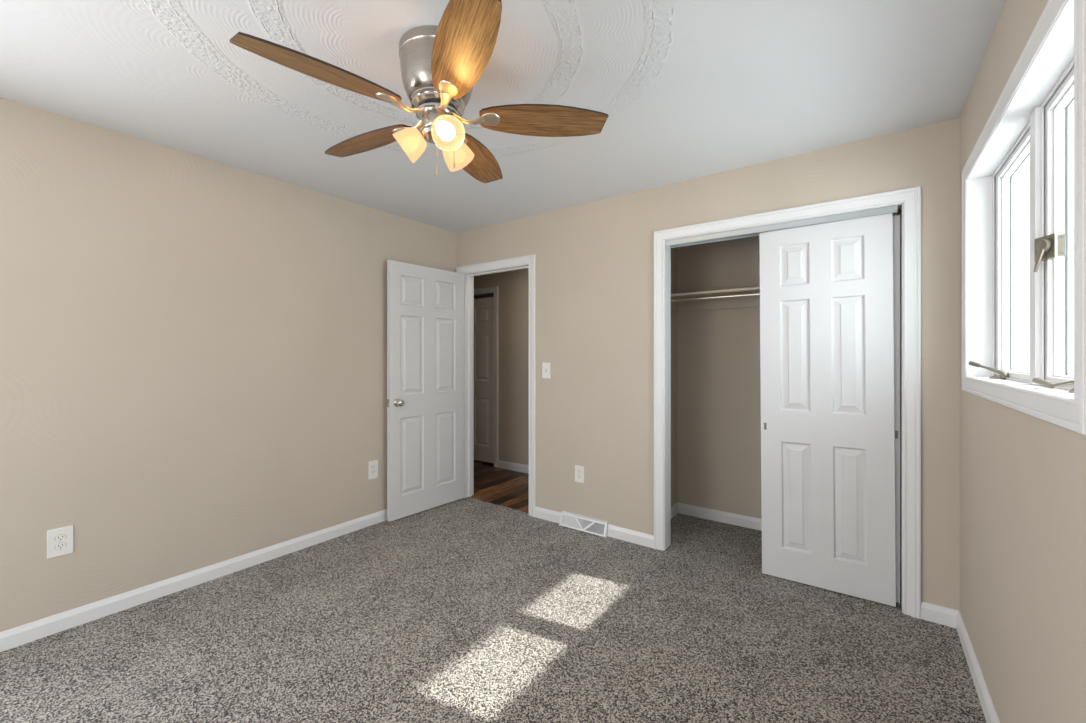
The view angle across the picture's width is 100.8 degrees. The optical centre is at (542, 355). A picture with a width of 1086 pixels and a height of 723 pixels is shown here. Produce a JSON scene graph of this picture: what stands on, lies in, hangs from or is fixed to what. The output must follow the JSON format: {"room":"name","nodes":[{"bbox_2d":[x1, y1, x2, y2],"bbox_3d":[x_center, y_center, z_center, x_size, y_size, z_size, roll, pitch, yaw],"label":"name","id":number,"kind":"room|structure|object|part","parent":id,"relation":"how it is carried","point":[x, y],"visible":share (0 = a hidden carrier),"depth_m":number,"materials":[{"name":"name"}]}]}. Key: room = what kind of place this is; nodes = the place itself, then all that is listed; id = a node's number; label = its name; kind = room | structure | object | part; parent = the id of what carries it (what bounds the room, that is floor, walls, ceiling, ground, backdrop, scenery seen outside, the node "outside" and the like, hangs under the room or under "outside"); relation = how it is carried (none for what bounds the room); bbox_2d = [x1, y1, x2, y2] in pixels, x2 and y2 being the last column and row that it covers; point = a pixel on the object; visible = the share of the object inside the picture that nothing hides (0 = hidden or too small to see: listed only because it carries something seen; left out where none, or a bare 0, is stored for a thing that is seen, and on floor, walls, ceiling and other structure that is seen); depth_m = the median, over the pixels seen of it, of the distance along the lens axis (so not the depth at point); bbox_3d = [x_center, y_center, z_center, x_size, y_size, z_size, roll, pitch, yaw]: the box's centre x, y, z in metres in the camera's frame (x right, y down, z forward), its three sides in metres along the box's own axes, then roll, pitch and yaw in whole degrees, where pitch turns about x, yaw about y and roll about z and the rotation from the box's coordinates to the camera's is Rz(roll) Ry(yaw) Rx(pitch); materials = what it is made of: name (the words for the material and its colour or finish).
{"room":"empty bedroom","nodes":[
{"label":"empty bedroom","id":0,"kind":"room"},
{"bbox_2d":[0,98,455,631],"bbox_3d":[-2.197,0.082,2.343,0.110,2.440,4.820,0,0,36],"label":"wall","id":1,"kind":"structure","parent":0,"point":[193,349],"depth_m":2.46,"materials":[{"name":"beige paint"}]},
{"bbox_2d":[47,525,72,558],"bbox_3d":[-2.282,0.881,2.124,0.009,0.132,0.086,0,0,36],"label":"wall outlet","id":2,"kind":"object","parent":1,"relation":"attached to","point":[59,540],"visible":1,"depth_m":2.12,"materials":[{"name":"white plastic"}]},
{"bbox_2d":[55,534,65,541],"bbox_3d":[-2.280,0.862,2.122,0.003,0.029,0.034,0,0,36],"label":"receptacle","id":3,"kind":"object","parent":2,"relation":"attached to","point":[58,537],"depth_m":2.12,"materials":[{"name":"white plastic"}]},
{"bbox_2d":[55,542,65,549],"bbox_3d":[-2.280,0.900,2.122,0.003,0.029,0.034,0,0,36],"label":"receptacle","id":4,"kind":"object","parent":2,"relation":"attached to","point":[58,545],"depth_m":2.12,"materials":[{"name":"white plastic"}]},
{"bbox_2d":[0,509,386,651],"bbox_3d":[-2.151,1.260,2.302,0.014,0.083,4.607,0,0,36],"label":"baseboard","id":5,"kind":"structure","parent":1,"relation":"attached to","point":[32,631],"depth_m":2.44,"materials":[{"name":"white paint"}]},
{"bbox_2d":[368,460,377,478],"bbox_3d":[-1.310,0.880,3.468,0.009,0.138,0.082,0,0,36],"label":"wall outlet","id":6,"kind":"object","parent":1,"relation":"attached to","point":[372,465],"visible":1,"depth_m":3.46,"materials":[{"name":"white plastic"}]},
{"bbox_2d":[474,294,493,298],"bbox_3d":[-0.748,0.084,5.719,1.085,2.444,0.300,0,0,36],"label":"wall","id":7,"kind":"structure","parent":0,"point":[490,295],"depth_m":5.86,"materials":[{"name":"beige paint"}]},
{"bbox_2d":[0,460,986,722],"bbox_3d":[-1.194,1.327,2.465,5.575,0.050,6.094,0,0,36],"label":"floor","id":8,"kind":"structure","parent":0,"point":[464,610],"depth_m":2.04,"materials":[{"name":"grey carpet"}]},
{"bbox_2d":[559,511,607,537],"bbox_3d":[0.298,1.252,3.340,0.392,0.100,0.054,0,0,36],"label":"floor vent","id":9,"kind":"object","parent":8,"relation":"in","point":[580,523],"visible":1,"depth_m":3.33,"materials":[{"name":"white metal"}]},
{"bbox_2d":[893,602,900,610],"bbox_3d":[1.838,1.291,2.332,0.030,0.022,0.080,0,0,36],"label":"guide","id":10,"kind":"object","parent":8,"relation":"on","point":[898,607],"visible":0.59,"depth_m":2.31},
{"bbox_2d":[474,268,528,464],"bbox_3d":[-0.325,0.084,5.166,3.815,2.444,0.100,0,0,36],"label":"wall","id":11,"kind":"structure","parent":0,"point":[513,286],"depth_m":5.12,"materials":[{"name":"beige paint"}]},
{"bbox_2d":[474,297,493,462],"bbox_3d":[-0.869,0.292,5.552,0.773,1.975,0.032,0,0,36],"label":"door","id":12,"kind":"structure","parent":11,"relation":"in","point":[483,307],"depth_m":5.42,"materials":[{"name":"white paint"}]},
{"bbox_2d":[474,292,493,295],"bbox_3d":[-0.865,0.276,5.557,0.809,2.061,0.100,0,0,36],"label":"trim","id":13,"kind":"structure","parent":11,"relation":"attached to","point":[492,292],"depth_m":5.46,"materials":[{"name":"white paint"}]},
{"bbox_2d":[474,286,497,467],"bbox_3d":[-0.900,0.247,5.509,0.923,2.118,0.018,0,0,36],"label":"trim","id":14,"kind":"structure","parent":11,"relation":"attached to","point":[494,289],"depth_m":5.26,"materials":[{"name":"white paint"}]},
{"bbox_2d":[498,460,528,473],"bbox_3d":[0.330,1.262,4.622,2.116,0.088,0.014,0,0,36],"label":"baseboard","id":15,"kind":"structure","parent":11,"relation":"attached to","point":[507,465],"depth_m":5.09,"materials":[{"name":"white paint"}]},
{"bbox_2d":[0,0,1004,232],"bbox_3d":[-0.733,-1.188,1.284,3.724,0.100,4.820,0,0,36],"label":"ceiling","id":16,"kind":"structure","parent":0,"point":[687,89],"depth_m":1.84,"materials":[{"name":"white paint"}]},
{"bbox_2d":[230,0,607,182],"bbox_3d":[-0.430,-0.906,1.700,1.204,0.464,1.229,0,0,36],"label":"ceiling fan","id":17,"kind":"object","parent":16,"relation":"hanging from","point":[441,65],"visible":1,"depth_m":1.59,"materials":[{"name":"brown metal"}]},
{"bbox_3d":[-0.693,-0.898,1.422,0.485,0.044,0.158,0,0,-41],"label":"blade","id":18,"kind":"part","parent":17,"relation":"part of","materials":[{"name":"brown wood"}]},
{"bbox_3d":[-0.735,-0.898,1.887,0.484,0.044,0.158,0,0,31],"label":"blade","id":19,"kind":"part","parent":17,"relation":"part of","materials":[{"name":"brown wood"}]},
{"bbox_3d":[-0.505,-0.789,1.682,0.125,0.125,0.123,0,0,36],"label":"lamp shade","id":20,"kind":"part","parent":17,"relation":"part of","materials":[{"name":"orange glass"}]},
{"bbox_2d":[436,120,449,136],"bbox_3d":[-0.369,-0.828,1.635,0.056,0.055,0.054,0,0,36],"label":"bulb","id":21,"kind":"object","parent":17,"relation":"attached to","point":[442,126],"depth_m":1.63,"materials":[{"name":"white glass"}]},
{"bbox_3d":[-0.344,-0.789,1.585,0.124,0.125,0.121,0,0,36],"label":"lamp shade","id":22,"kind":"part","parent":17,"relation":"part of","materials":[{"name":"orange glass"}]},
{"bbox_3d":[-0.341,-0.789,1.775,0.118,0.125,0.122,0,0,36],"label":"lamp shade","id":23,"kind":"part","parent":17,"relation":"part of","materials":[{"name":"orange glass"}]},
{"bbox_3d":[-0.237,-0.898,1.318,0.158,0.044,0.485,0,0,-23],"label":"blade","id":24,"kind":"part","parent":17,"relation":"part of","materials":[{"name":"brown wood"}]},
{"bbox_3d":[-0.305,-0.898,2.071,0.158,0.044,0.484,0,0,13],"label":"blade","id":25,"kind":"part","parent":17,"relation":"part of","materials":[{"name":"brown wood"}]},
{"bbox_3d":[0.002,-0.898,1.720,0.484,0.044,0.158,0,0,-5],"label":"blade","id":26,"kind":"part","parent":17,"relation":"part of","materials":[{"name":"brown wood"}]},
{"bbox_2d":[671,247,676,506],"bbox_3d":[1.078,0.107,3.765,0.100,2.490,1.324,0,0,36],"label":"wall","id":27,"kind":"structure","parent":0,"point":[673,250],"depth_m":3.66,"materials":[{"name":"beige paint"}]},
{"bbox_2d":[671,503,677,518],"bbox_3d":[0.927,1.260,3.460,0.014,0.083,0.652,0,0,36],"label":"baseboard","id":28,"kind":"structure","parent":27,"relation":"attached to","point":[674,509],"depth_m":3.64,"materials":[{"name":"white paint"}]},
{"bbox_2d":[456,118,959,610],"bbox_3d":[0.626,0.082,3.205,3.454,2.440,0.113,0,0,36],"label":"wall","id":29,"kind":"structure","parent":0,"point":[595,260],"depth_m":3.10,"materials":[{"name":"beige paint"}]},
{"bbox_2d":[387,260,463,521],"bbox_3d":[-0.968,0.275,3.797,0.164,2.035,0.778,0,0,39],"label":"door","id":30,"kind":"structure","parent":29,"relation":"in","point":[425,305],"depth_m":3.74,"materials":[{"name":"white paint"}]},
{"bbox_3d":[-1.125,0.371,3.521,0.064,0.066,0.066,0,0,39],"label":"knob","id":31,"kind":"part","parent":30,"relation":"part of","materials":[{"name":"silver metal"}]},
{"bbox_2d":[456,254,535,516],"bbox_3d":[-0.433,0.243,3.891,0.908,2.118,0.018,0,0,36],"label":"trim","id":32,"kind":"structure","parent":29,"relation":"attached to","point":[530,259],"depth_m":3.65,"materials":[{"name":"white paint"}]},
{"bbox_2d":[542,362,549,378],"bbox_3d":[0.022,0.118,3.561,0.078,0.126,0.020,0,0,36],"label":"light switch","id":33,"kind":"object","parent":29,"relation":"attached to","point":[545,366],"visible":1,"depth_m":3.56,"materials":[{"name":"white plastic"}]},
{"bbox_2d":[535,506,560,522],"bbox_3d":[0.042,1.260,3.549,0.266,0.083,0.014,0,0,36],"label":"baseboard","id":34,"kind":"structure","parent":29,"relation":"attached to","point":[542,513],"depth_m":3.55,"materials":[{"name":"white paint"}]},
{"bbox_2d":[575,465,583,482],"bbox_3d":[0.274,0.893,3.385,0.082,0.124,0.009,0,0,36],"label":"wall outlet","id":35,"kind":"object","parent":29,"relation":"attached to","point":[579,470],"visible":1,"depth_m":3.38,"materials":[{"name":"white plastic"}]},
{"bbox_2d":[608,524,653,547],"bbox_3d":[0.611,1.260,3.138,0.349,0.083,0.014,0,0,36],"label":"baseboard","id":36,"kind":"structure","parent":29,"relation":"attached to","point":[624,534],"depth_m":3.13,"materials":[{"name":"white paint"}]},
{"bbox_2d":[666,205,897,247],"bbox_3d":[1.342,-0.751,2.684,1.218,0.035,0.088,0,0,36],"label":"trim","id":37,"kind":"structure","parent":29,"relation":"attached to","point":[748,232],"depth_m":2.64,"materials":[{"name":"paint"}]},
{"bbox_2d":[654,186,920,618],"bbox_3d":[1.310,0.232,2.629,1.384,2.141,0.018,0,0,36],"label":"trim","id":38,"kind":"structure","parent":29,"relation":"attached to","point":[911,197],"depth_m":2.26,"materials":[{"name":"white paint"}]},
{"bbox_2d":[759,213,895,606],"bbox_3d":[1.562,0.280,2.507,0.628,2.028,0.033,0,0,36],"label":"door","id":39,"kind":"structure","parent":29,"relation":"in","point":[827,333],"depth_m":2.47,"materials":[{"name":"white paint"}]},
{"bbox_2d":[893,215,899,602],"bbox_3d":[1.601,0.282,2.519,0.628,2.020,0.032,0,0,36],"label":"door","id":40,"kind":"structure","parent":29,"relation":"in","point":[896,219],"depth_m":2.33,"materials":[{"name":"white paint"}]},
{"bbox_2d":[921,601,958,627],"bbox_3d":[1.930,1.260,2.183,0.144,0.083,0.014,0,0,36],"label":"baseboard","id":41,"kind":"structure","parent":29,"relation":"attached to","point":[930,612],"depth_m":2.18,"materials":[{"name":"white paint"}]},
{"bbox_2d":[677,209,900,545],"bbox_3d":[1.765,0.082,3.317,1.740,2.440,0.100,0,0,36],"label":"wall","id":42,"kind":"structure","parent":0,"point":[719,377],"depth_m":3.53,"materials":[{"name":"beige paint"}]},
{"bbox_2d":[671,275,900,311],"bbox_3d":[1.667,-0.417,3.096,1.638,0.109,0.371,0,0,36],"label":"closet shelf","id":43,"kind":"object","parent":42,"relation":"attached to","point":[754,301],"visible":0.22,"depth_m":3.44,"materials":[{"name":"beige paint"}]},
{"bbox_2d":[671,282,900,301],"bbox_3d":[1.608,-0.422,2.999,1.618,0.024,0.024,0,0,36],"label":"closet rod","id":44,"kind":"object","parent":43,"relation":"attached to","point":[746,294],"visible":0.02,"depth_m":3.24,"materials":[{"name":"metal"}]},
{"bbox_2d":[678,503,900,559],"bbox_3d":[1.772,1.260,3.241,1.640,0.083,0.014,0,0,36],"label":"baseboard","id":45,"kind":"structure","parent":42,"relation":"attached to","point":[700,512],"depth_m":3.51,"materials":[{"name":"white paint"}]},
{"bbox_2d":[960,0,1085,722],"bbox_3d":[0.921,0.082,0.531,0.160,2.440,5.540,0,0,36],"label":"wall","id":46,"kind":"structure","parent":0,"point":[1023,475],"depth_m":1.32,"materials":[{"name":"beige paint"}]},
{"bbox_2d":[956,611,999,722],"bbox_3d":[0.636,1.260,0.285,0.014,0.083,4.607,0,0,36],"label":"baseboard","id":47,"kind":"structure","parent":46,"relation":"attached to","point":[989,711],"depth_m":1.76,"materials":[{"name":"white paint"}]},
{"bbox_2d":[962,0,1085,434],"bbox_3d":[1.561,-0.343,1.422,0.169,1.001,1.424,0,0,36],"label":"window","id":48,"kind":"structure","parent":46,"relation":"in","point":[1037,122],"depth_m":1.39,"materials":[{"name":"white paint"}]},
{"bbox_3d":[1.826,0.040,1.879,0.020,0.035,0.098,0,0,12],"label":"crank knob","id":49,"kind":"part","parent":48,"relation":"part of","materials":[{"name":"beige metal"}]},
{"bbox_3d":[1.810,0.070,1.782,0.062,0.046,0.092,0,0,-19],"label":"crank handle","id":50,"kind":"part","parent":48,"relation":"part of","materials":[{"name":"beige metal"}]},
{"bbox_3d":[1.797,-0.343,1.671,0.080,0.871,0.613,0,0,36],"label":"sash","id":51,"kind":"part","parent":48,"relation":"part of","materials":[{"name":"white paint"}]},
{"bbox_3d":[1.398,0.076,1.252,0.022,0.026,0.124,0,0,36],"label":"crank knob","id":52,"kind":"part","parent":48,"relation":"part of","materials":[{"name":"beige metal"}]},
{"bbox_3d":[1.518,-0.307,1.366,0.013,0.101,0.048,0,0,11],"label":"latch lever","id":53,"kind":"part","parent":48,"relation":"part of","materials":[{"name":"beige metal"}]},
{"bbox_3d":[1.401,-0.343,1.124,0.080,0.871,0.624,0,0,36],"label":"sash","id":54,"kind":"part","parent":48,"relation":"part of","materials":[{"name":"white paint"}]},
{"bbox_3d":[1.552,-0.332,1.353,0.030,0.064,0.005,0,0,36],"label":"keeper plate","id":55,"kind":"part","parent":48,"relation":"part of","materials":[{"name":"beige metal"}]},
{"bbox_3d":[1.345,0.074,1.146,0.051,0.037,0.112,0,0,0],"label":"crank handle","id":56,"kind":"part","parent":48,"relation":"part of","materials":[{"name":"beige metal"}]},
{"bbox_2d":[1022,167,1029,201],"bbox_3d":[1.388,-1.143,0.291,0.877,0.190,6.700,0,0,36],"label":"sky","id":57,"kind":"structure","parent":0,"point":[1026,176],"depth_m":2.78,"materials":[{"name":"white"}]}
]}

